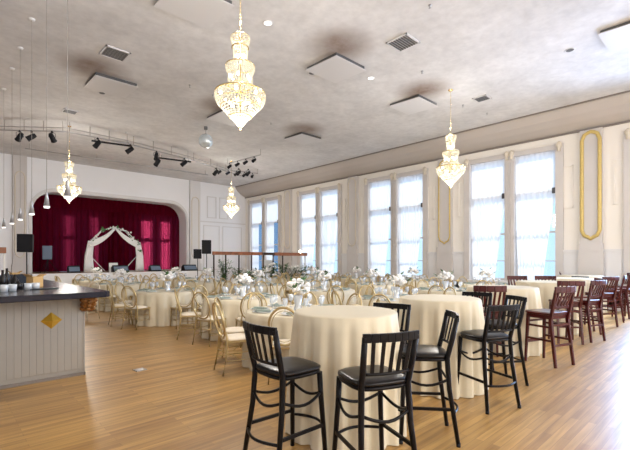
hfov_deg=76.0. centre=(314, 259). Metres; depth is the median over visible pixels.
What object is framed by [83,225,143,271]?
arch
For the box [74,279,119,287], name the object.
banquet table
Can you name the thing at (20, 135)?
spotlight
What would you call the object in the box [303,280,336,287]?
banquet table
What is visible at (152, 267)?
grille
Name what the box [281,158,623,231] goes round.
trim
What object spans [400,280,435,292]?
banquet table
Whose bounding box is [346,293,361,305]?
chair
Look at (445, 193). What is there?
trim
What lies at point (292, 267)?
potted plant
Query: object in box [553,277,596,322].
table
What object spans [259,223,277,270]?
neighbouring building
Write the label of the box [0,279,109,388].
bar counter
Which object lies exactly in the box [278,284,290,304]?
chair
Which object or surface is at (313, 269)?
centrepiece
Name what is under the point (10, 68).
pendant light
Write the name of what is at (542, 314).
wooden bar stool
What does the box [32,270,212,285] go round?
trim
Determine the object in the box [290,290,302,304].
chair
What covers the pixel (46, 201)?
pendant light
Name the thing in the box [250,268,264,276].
centrepiece
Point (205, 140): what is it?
ball
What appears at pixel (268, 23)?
recessed light
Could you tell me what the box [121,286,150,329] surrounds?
chair
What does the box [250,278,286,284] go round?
banquet table
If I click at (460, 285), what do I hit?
banquet table
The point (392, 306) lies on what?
bar stool
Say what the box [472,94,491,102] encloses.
ceiling vent
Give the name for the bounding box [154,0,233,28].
ceiling panel
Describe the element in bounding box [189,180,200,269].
trim
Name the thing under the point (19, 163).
trim
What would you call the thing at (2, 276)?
bottle
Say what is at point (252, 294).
chair
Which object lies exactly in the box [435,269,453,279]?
centrepiece
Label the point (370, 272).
centrepiece
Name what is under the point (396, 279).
centrepiece
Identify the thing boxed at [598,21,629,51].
ceiling panel
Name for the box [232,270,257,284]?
centrepiece
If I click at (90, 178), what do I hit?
wall
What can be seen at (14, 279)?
bottle
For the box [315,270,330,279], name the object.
centrepiece
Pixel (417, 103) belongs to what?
ceiling panel
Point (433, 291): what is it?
banquet table
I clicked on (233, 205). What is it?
crystal chandelier
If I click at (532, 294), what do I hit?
table
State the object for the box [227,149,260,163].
light bar
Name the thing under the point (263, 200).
window
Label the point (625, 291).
wooden bar stool
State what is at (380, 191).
sheer curtain
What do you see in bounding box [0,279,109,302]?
countertop
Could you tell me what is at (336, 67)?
ceiling panel
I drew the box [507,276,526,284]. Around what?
wooden bar stool
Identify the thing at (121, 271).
centrepiece
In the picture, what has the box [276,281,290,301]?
chair
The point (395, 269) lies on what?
window
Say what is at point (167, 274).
centrepiece
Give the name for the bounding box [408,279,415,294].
chair
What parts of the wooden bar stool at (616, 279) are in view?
seat, rail, leg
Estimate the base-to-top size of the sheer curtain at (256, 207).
4.310 m
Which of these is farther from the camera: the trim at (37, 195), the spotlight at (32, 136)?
the trim at (37, 195)
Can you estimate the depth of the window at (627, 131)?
11.68 m
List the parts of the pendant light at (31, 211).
lamp shade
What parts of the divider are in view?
post, post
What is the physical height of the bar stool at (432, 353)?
1.052 m
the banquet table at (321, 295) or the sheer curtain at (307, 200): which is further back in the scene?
the sheer curtain at (307, 200)
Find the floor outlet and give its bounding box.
[132,368,146,371]
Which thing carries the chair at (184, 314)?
on the floor
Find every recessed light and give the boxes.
[262,20,273,26]
[564,48,575,52]
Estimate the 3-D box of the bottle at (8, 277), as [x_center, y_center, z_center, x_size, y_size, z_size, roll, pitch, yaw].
[-4.140,0.245,5.414,0.080,0.270,0.078,0,0,-43]
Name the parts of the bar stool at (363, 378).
leg, leg, seat, seat frame, leg, rail, rail, leg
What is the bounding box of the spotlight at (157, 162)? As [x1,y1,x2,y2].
[153,151,160,166]
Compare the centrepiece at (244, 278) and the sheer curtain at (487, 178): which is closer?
the centrepiece at (244, 278)
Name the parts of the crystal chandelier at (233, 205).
lamp shade, gold frame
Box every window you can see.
[247,195,281,275]
[296,183,341,277]
[363,167,428,280]
[462,141,563,284]
[623,128,629,285]
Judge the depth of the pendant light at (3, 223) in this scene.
10.96 m
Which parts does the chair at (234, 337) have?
leg, leg, seat frame, seat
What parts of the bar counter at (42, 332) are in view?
panel, moulding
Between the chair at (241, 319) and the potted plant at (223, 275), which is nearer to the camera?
the chair at (241, 319)
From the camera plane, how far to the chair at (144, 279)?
11.89 m
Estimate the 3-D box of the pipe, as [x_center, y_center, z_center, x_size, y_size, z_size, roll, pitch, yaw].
[-8.574,-4.550,18.577,7.810,0.238,0.044,0,0,-40]
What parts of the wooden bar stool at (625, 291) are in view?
leg, leg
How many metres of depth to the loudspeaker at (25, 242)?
12.83 m
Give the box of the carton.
[23,274,45,286]
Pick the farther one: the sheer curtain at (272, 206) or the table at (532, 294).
the sheer curtain at (272, 206)
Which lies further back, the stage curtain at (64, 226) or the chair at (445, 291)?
the stage curtain at (64, 226)
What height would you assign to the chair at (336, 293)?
0.951 m
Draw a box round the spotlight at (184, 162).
[180,158,187,166]
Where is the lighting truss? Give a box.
[0,120,241,176]
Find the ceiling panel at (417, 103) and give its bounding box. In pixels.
[389,94,437,114]
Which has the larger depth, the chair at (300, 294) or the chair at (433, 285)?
the chair at (433, 285)
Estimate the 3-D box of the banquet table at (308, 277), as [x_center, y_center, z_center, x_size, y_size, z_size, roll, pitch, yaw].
[-0.159,1.121,18.253,1.696,0.762,1.661,0,0,-13]
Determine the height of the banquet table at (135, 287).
0.762 m
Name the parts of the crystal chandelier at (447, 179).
crystal crown, gold frame, lamp shade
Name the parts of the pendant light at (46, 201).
lamp shade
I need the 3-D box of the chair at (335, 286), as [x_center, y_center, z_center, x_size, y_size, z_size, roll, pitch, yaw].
[0.435,1.026,9.070,0.410,0.951,0.517,0,0,-5]
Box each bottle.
[0,270,5,288]
[4,268,10,287]
[11,274,18,287]
[13,281,22,288]
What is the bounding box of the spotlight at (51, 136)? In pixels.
[48,131,56,142]
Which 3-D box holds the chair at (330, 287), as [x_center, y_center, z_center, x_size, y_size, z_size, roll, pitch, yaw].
[0.562,1.026,8.273,0.517,0.951,0.410,0,0,21]
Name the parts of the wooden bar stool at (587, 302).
seat, leg, seat frame, rail, leg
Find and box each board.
[109,263,117,271]
[264,260,271,271]
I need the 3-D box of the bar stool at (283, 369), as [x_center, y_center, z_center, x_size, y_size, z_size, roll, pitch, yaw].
[-0.204,0.974,2.970,0.592,1.052,0.468,0,0,-41]
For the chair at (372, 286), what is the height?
0.951 m
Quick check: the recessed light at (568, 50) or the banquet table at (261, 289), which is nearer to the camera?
the recessed light at (568, 50)
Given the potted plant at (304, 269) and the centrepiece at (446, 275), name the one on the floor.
the potted plant at (304, 269)
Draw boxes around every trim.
[11,154,27,273]
[29,188,188,272]
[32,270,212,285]
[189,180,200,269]
[200,196,245,269]
[236,92,629,197]
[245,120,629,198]
[246,249,629,305]
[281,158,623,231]
[283,189,292,281]
[347,176,358,276]
[437,158,452,287]
[578,127,603,275]
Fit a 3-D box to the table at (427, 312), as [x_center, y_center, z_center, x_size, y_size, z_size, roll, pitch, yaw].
[1.497,0.975,4.861,1.088,1.050,1.072,0,0,-31]
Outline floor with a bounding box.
[0,285,629,449]
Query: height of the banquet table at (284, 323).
0.762 m
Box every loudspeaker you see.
[17,234,33,251]
[42,246,51,259]
[193,249,201,258]
[202,240,210,253]
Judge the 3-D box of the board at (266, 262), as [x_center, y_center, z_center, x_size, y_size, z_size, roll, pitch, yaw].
[-2.465,0.750,20.551,0.600,1.507,0.435,0,0,-43]
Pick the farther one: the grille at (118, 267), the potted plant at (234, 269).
the grille at (118, 267)
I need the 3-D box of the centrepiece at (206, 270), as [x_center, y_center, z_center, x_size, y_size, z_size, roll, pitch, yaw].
[-3.663,0.476,13.834,0.573,0.525,0.363,0,0,6]
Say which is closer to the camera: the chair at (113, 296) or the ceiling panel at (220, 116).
the chair at (113, 296)
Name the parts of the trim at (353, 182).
gilded moulding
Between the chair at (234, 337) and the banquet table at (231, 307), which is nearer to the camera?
the chair at (234, 337)
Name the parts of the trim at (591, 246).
gilded moulding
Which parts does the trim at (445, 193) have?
gilded moulding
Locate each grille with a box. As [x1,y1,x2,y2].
[69,267,79,270]
[114,266,128,270]
[151,266,160,269]
[184,266,196,269]
[194,250,200,257]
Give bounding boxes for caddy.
[0,272,31,284]
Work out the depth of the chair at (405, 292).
12.65 m
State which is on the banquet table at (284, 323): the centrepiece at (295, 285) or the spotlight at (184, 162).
the centrepiece at (295, 285)
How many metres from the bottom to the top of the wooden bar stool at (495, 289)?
1.132 m
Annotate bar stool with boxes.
[243,321,326,449]
[332,330,418,449]
[373,302,412,405]
[398,310,460,447]
[457,304,520,414]
[462,292,493,369]
[473,285,506,364]
[487,295,528,385]
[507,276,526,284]
[524,286,575,367]
[535,276,555,280]
[548,281,584,344]
[565,280,606,342]
[578,278,602,334]
[584,277,618,326]
[602,275,626,322]
[607,273,629,309]
[611,275,629,318]
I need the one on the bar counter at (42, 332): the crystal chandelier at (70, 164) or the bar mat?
the bar mat
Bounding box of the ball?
[198,126,212,147]
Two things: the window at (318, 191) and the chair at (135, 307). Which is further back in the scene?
the window at (318, 191)
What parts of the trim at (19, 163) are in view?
gilded moulding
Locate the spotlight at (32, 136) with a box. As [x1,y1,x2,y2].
[25,130,36,141]
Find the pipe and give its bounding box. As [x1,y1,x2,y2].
[25,143,206,174]
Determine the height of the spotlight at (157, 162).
0.615 m
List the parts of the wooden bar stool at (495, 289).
rail, leg, leg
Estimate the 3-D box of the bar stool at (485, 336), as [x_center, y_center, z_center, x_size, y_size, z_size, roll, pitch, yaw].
[1.779,0.974,4.230,0.469,1.052,0.592,0,0,-22]
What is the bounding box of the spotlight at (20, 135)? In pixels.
[14,130,23,141]
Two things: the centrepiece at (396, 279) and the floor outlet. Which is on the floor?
the floor outlet
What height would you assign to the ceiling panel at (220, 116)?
0.098 m
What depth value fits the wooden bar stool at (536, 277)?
9.43 m
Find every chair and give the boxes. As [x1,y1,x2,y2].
[85,281,99,320]
[98,280,118,311]
[106,284,132,325]
[114,282,131,320]
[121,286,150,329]
[130,279,150,300]
[170,285,193,328]
[172,278,181,287]
[174,289,201,339]
[192,292,225,346]
[194,285,207,327]
[197,283,220,322]
[202,278,215,298]
[212,302,252,375]
[214,297,243,362]
[220,278,230,293]
[223,281,234,293]
[229,284,245,293]
[235,292,262,347]
[247,292,267,308]
[253,281,267,292]
[268,306,293,384]
[270,283,290,304]
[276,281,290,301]
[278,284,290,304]
[281,280,292,297]
[290,287,305,304]
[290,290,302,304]
[296,291,317,304]
[326,285,343,304]
[329,287,337,304]
[331,290,341,304]
[344,280,356,292]
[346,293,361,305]
[350,284,373,304]
[359,285,374,294]
[368,294,390,308]
[400,285,417,293]
[403,277,412,294]
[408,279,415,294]
[417,280,429,287]
[428,285,445,294]
[443,287,455,294]
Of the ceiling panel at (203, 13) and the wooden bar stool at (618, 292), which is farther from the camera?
the wooden bar stool at (618, 292)
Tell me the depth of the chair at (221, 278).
12.60 m
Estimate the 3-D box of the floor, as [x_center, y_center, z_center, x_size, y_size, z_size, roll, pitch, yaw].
[-2.442,1.600,10.684,18.900,0.200,31.500,0,0,-43]
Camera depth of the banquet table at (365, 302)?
7.52 m
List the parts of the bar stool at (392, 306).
rail, leg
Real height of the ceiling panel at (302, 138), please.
0.098 m
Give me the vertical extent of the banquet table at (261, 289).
0.762 m
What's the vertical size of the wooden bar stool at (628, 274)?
1.132 m
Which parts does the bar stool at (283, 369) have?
leg, rail, rail, leg, seat frame, seat, leg, leg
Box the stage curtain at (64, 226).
[32,194,178,271]
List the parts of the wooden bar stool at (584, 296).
leg, leg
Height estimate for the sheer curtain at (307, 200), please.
4.310 m
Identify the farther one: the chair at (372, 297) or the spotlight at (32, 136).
the spotlight at (32, 136)
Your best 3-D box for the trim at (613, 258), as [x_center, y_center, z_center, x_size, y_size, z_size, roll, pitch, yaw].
[5.163,0.510,15.899,0.074,1.660,28.340,0,0,-43]
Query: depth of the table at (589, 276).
11.44 m
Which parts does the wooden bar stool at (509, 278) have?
rail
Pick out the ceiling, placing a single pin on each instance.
(511, 52)
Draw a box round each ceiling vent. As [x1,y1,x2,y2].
[61,108,78,114]
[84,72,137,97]
[99,45,130,61]
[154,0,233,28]
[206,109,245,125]
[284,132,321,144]
[386,33,419,51]
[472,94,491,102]
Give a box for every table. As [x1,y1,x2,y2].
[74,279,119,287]
[92,282,147,310]
[130,288,202,326]
[154,278,195,287]
[184,281,230,296]
[199,294,281,341]
[231,283,284,295]
[242,304,317,370]
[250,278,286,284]
[285,305,406,449]
[292,288,356,304]
[295,276,317,279]
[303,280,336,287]
[337,277,375,286]
[348,283,398,295]
[356,295,400,311]
[398,294,488,398]
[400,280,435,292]
[413,288,465,295]
[459,283,497,287]
[466,285,541,356]
[516,280,578,335]
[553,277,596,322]
[558,275,606,312]
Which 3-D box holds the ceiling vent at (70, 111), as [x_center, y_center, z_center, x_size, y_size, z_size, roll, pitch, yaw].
[-7.681,-4.654,12.634,0.400,0.029,0.400,0,0,-43]
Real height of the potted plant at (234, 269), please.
1.214 m
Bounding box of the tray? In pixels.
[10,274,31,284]
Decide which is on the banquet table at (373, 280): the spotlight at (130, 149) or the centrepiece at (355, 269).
the centrepiece at (355, 269)
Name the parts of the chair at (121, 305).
seat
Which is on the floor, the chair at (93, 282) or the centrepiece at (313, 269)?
the chair at (93, 282)
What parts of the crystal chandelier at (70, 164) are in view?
gold frame, lamp shade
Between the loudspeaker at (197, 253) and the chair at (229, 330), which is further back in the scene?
the loudspeaker at (197, 253)
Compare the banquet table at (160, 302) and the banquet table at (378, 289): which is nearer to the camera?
the banquet table at (160, 302)
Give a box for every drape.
[83,241,93,271]
[135,242,143,270]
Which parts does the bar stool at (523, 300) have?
leg, seat, leg, rail, leg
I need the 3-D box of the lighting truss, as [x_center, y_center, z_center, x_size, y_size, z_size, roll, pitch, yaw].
[-7.815,-4.485,15.701,12.738,0.368,2.619,0,0,-40]
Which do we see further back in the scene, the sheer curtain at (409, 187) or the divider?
the divider
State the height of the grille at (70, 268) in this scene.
0.207 m
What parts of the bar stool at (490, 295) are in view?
rail, leg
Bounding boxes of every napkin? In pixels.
[252,306,267,308]
[255,309,270,311]
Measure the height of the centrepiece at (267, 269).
0.525 m
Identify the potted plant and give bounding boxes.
[216,259,231,279]
[231,267,244,282]
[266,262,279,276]
[276,263,290,277]
[288,265,298,277]
[297,265,308,275]
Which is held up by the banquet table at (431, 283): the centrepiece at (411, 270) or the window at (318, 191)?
the centrepiece at (411, 270)
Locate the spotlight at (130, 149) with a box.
[125,144,133,153]
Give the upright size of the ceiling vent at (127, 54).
0.029 m
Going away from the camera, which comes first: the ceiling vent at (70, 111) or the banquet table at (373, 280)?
the ceiling vent at (70, 111)
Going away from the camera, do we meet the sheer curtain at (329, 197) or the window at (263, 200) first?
the sheer curtain at (329, 197)
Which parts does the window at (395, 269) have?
sill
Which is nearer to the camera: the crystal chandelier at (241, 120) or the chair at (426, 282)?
the crystal chandelier at (241, 120)
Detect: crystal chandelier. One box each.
[56,125,81,202]
[214,2,265,129]
[223,161,239,217]
[436,89,465,187]
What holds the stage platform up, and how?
on the floor
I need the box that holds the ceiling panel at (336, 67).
[306,52,365,82]
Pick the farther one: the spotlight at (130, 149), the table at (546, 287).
the spotlight at (130, 149)
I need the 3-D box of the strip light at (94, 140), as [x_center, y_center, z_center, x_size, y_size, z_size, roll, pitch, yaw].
[-7.883,-4.585,15.656,1.400,0.169,0.100,0,0,-32]
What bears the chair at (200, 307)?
on the floor
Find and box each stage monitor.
[67,265,80,272]
[111,265,128,271]
[148,265,160,270]
[181,265,196,270]
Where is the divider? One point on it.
(214, 253)
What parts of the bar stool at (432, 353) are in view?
leg, seat frame, seat, leg, rail, leg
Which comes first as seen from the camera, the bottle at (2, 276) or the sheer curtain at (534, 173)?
the bottle at (2, 276)
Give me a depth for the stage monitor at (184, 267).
22.19 m
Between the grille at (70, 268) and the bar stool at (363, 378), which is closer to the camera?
the bar stool at (363, 378)
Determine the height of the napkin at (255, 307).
0.025 m
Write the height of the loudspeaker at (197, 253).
0.460 m
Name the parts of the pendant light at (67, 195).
lamp shade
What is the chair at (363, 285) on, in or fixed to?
on the floor
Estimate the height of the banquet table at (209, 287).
0.762 m
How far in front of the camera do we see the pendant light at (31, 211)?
7.78 m
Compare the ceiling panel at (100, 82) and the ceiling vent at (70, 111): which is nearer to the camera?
the ceiling panel at (100, 82)
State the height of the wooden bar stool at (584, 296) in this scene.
1.132 m
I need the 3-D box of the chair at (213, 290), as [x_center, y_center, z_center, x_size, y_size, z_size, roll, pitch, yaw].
[-3.355,1.026,12.772,0.410,0.951,0.517,0,0,-21]
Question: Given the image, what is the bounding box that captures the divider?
[212,251,306,278]
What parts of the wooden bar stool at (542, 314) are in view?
leg, leg, seat, seat frame, leg, rail, rail, leg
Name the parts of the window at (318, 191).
sill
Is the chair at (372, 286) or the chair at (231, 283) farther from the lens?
the chair at (231, 283)
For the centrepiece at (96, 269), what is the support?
on the banquet table at (85, 283)
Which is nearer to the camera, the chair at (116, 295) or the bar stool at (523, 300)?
the bar stool at (523, 300)
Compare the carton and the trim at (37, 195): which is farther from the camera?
the trim at (37, 195)
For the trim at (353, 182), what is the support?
attached to the wall at (613, 136)
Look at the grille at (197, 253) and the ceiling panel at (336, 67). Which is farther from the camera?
the grille at (197, 253)
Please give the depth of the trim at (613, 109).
14.55 m
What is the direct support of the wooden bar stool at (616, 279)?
on the floor
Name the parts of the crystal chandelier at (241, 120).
crystal crown, lamp shade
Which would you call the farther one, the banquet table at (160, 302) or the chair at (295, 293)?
the banquet table at (160, 302)
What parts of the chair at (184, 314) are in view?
leg, seat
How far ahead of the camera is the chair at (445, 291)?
8.29 m
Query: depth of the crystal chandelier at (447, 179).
10.99 m
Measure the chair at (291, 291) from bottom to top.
0.951 m
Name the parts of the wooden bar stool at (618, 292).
leg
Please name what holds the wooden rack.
on the floor
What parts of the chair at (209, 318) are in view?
leg, seat, leg, seat frame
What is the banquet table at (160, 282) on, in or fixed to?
on the floor
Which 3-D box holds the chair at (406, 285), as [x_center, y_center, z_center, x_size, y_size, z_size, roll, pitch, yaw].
[2.036,1.026,8.807,0.410,0.951,0.517,0,0,19]
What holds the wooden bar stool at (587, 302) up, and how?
on the floor
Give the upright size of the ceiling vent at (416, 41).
0.029 m
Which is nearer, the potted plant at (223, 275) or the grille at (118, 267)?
the potted plant at (223, 275)
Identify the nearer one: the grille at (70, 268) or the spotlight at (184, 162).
the spotlight at (184, 162)
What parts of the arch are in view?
arch frame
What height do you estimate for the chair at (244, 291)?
0.951 m
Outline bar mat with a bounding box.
[28,287,58,289]
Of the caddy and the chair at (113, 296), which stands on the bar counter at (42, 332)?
the caddy
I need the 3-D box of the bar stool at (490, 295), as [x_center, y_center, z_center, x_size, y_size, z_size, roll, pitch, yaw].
[2.111,0.974,5.407,0.469,1.052,0.592,0,0,37]
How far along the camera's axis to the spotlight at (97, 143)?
14.22 m
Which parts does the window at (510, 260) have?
sash, sill, sash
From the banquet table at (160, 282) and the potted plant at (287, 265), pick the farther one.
the potted plant at (287, 265)
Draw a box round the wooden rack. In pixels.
[0,247,5,271]
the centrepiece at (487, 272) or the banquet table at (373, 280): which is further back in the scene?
the banquet table at (373, 280)
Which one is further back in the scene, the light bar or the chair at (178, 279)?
the light bar
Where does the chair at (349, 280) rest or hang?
on the floor
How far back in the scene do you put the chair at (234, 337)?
5.34 m
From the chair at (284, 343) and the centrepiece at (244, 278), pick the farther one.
the centrepiece at (244, 278)
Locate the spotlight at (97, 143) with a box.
[92,137,100,148]
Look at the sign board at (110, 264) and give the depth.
19.73 m
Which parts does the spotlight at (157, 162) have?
stage spotlight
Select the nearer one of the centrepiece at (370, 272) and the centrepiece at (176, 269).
the centrepiece at (370, 272)
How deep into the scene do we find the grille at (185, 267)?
22.22 m
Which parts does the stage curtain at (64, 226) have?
curtain panel, curtain panel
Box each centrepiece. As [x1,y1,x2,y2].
[90,267,102,273]
[113,267,129,275]
[160,269,176,280]
[171,266,180,272]
[201,266,213,274]
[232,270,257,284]
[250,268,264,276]
[263,266,270,272]
[287,275,310,294]
[309,267,319,273]
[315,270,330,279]
[352,267,360,271]
[366,268,380,275]
[385,271,410,285]
[407,266,419,273]
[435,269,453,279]
[478,267,494,275]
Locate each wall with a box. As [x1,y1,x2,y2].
[0,153,244,283]
[245,122,629,271]
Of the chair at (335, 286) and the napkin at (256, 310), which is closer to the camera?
the napkin at (256, 310)
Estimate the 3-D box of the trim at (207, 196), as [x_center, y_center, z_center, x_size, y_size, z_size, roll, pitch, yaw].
[-5.685,-1.630,25.119,3.180,4.460,0.039,0,0,-43]
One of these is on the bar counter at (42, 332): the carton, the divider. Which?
the carton
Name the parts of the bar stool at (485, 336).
leg, seat, seat frame, leg, rail, rail, leg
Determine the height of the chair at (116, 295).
0.951 m
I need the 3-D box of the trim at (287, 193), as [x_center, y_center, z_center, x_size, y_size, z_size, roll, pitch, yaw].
[-1.541,-1.325,22.937,0.180,5.330,0.640,0,0,-43]
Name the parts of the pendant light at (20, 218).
lamp shade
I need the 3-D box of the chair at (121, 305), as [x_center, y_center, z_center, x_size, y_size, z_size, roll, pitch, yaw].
[-4.527,1.026,9.313,0.517,0.951,0.410,0,0,-35]
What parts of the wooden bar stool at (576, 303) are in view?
leg, seat, rail, leg, leg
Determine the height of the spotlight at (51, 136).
0.385 m
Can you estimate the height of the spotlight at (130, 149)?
0.385 m
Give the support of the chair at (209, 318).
on the floor
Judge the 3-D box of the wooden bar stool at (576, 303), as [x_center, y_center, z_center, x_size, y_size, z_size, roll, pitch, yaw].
[4.591,0.936,7.376,0.453,1.132,0.535,0,0,12]
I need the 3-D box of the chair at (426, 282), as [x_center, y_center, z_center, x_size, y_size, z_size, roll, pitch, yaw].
[3.086,1.026,11.120,0.410,0.951,0.517,0,0,-13]
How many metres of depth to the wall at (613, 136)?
12.91 m
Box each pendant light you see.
[1,88,5,227]
[9,67,14,223]
[17,46,22,220]
[28,17,34,214]
[43,0,49,207]
[64,0,70,198]
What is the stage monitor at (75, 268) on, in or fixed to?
on the stage platform
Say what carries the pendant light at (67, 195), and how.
hanging from the ceiling
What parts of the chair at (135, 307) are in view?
seat, seat frame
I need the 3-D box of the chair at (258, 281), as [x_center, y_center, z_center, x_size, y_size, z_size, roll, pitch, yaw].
[-1.509,1.026,10.953,0.410,0.951,0.517,0,0,-17]
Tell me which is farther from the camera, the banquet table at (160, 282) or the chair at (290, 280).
the banquet table at (160, 282)
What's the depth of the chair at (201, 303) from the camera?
9.54 m
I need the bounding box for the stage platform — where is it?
[21,270,202,273]
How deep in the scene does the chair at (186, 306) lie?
8.92 m
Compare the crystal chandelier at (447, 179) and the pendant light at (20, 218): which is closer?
the pendant light at (20, 218)
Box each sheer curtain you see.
[251,202,261,270]
[266,199,277,259]
[301,193,314,272]
[321,189,336,273]
[369,179,390,275]
[398,174,421,276]
[470,159,503,279]
[515,150,554,279]
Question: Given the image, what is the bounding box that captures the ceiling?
[0,0,629,186]
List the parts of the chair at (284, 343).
seat frame, seat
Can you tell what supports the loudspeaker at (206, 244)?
on the speaker stand
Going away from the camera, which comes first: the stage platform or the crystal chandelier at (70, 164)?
the crystal chandelier at (70, 164)
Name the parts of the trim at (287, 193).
gilded moulding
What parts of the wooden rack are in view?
post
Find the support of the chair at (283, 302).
on the floor
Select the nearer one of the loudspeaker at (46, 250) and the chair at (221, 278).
the chair at (221, 278)
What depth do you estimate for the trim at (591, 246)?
12.29 m
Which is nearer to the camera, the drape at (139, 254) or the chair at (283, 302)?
the chair at (283, 302)
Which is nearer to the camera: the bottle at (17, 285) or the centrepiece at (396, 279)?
the bottle at (17, 285)
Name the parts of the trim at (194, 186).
gilded moulding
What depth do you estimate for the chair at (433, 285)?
8.90 m
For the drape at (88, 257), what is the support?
hanging from the arch
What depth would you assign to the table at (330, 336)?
3.18 m
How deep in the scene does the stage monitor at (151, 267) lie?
21.00 m

